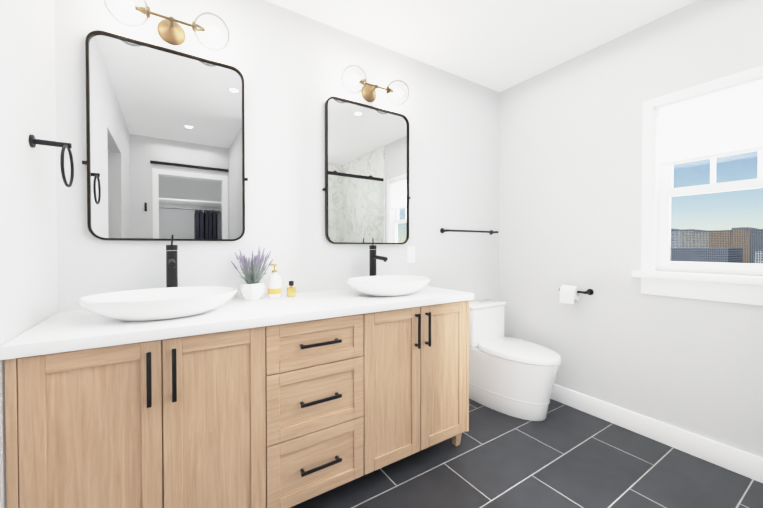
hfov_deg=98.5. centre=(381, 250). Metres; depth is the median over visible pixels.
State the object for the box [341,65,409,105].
sconce
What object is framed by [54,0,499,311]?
wall
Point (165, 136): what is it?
mirror
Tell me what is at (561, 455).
floor
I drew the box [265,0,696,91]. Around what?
ceiling
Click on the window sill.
(742, 289)
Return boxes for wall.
[0,0,57,507]
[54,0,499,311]
[499,0,762,457]
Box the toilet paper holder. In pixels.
[559,285,593,303]
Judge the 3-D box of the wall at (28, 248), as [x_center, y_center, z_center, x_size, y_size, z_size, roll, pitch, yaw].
[-0.539,-0.093,0.014,0.120,2.480,3.100,0,1,-33]
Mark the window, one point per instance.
(667, 192)
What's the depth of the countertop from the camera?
1.24 m
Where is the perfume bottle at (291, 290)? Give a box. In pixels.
[287,281,295,296]
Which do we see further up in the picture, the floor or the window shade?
the window shade
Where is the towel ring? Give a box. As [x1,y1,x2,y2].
[29,134,73,186]
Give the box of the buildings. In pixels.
[670,227,762,263]
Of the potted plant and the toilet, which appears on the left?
the potted plant
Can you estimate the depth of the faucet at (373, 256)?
2.06 m
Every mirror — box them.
[82,30,247,240]
[322,96,410,243]
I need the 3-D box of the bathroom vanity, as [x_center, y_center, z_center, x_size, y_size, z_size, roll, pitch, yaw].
[-0.401,0.705,1.609,1.820,0.843,0.581,0,1,-33]
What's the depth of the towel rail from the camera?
2.55 m
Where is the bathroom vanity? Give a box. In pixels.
[0,298,473,507]
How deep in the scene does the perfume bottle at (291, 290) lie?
1.73 m
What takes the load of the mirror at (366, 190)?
attached to the wall at (290, 65)
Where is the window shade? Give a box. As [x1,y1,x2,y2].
[656,82,762,166]
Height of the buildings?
18.800 m
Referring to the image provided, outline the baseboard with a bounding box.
[550,384,762,482]
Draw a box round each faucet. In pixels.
[166,235,177,287]
[369,238,387,275]
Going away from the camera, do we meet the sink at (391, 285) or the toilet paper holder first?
the sink at (391, 285)
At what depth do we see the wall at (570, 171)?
2.11 m
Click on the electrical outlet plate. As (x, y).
(410, 254)
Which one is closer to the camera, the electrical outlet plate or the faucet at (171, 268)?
the faucet at (171, 268)
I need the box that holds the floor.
[290,398,762,507]
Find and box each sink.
[77,286,236,320]
[346,275,430,295]
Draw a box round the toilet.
[469,299,561,420]
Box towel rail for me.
[440,228,497,234]
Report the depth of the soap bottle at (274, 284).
1.69 m
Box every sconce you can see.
[103,0,229,50]
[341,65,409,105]
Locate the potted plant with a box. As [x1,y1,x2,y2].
[231,246,272,299]
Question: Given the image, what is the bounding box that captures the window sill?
[632,270,762,305]
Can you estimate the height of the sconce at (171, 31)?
0.156 m
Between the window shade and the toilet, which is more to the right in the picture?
the window shade
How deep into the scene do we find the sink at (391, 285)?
1.72 m
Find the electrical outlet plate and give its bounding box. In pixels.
[407,247,414,262]
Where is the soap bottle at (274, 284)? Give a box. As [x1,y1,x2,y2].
[268,264,280,297]
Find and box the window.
[641,65,762,275]
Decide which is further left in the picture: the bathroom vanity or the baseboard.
the bathroom vanity
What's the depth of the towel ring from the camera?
1.11 m
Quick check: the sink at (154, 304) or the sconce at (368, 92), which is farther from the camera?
the sconce at (368, 92)
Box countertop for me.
[0,286,473,353]

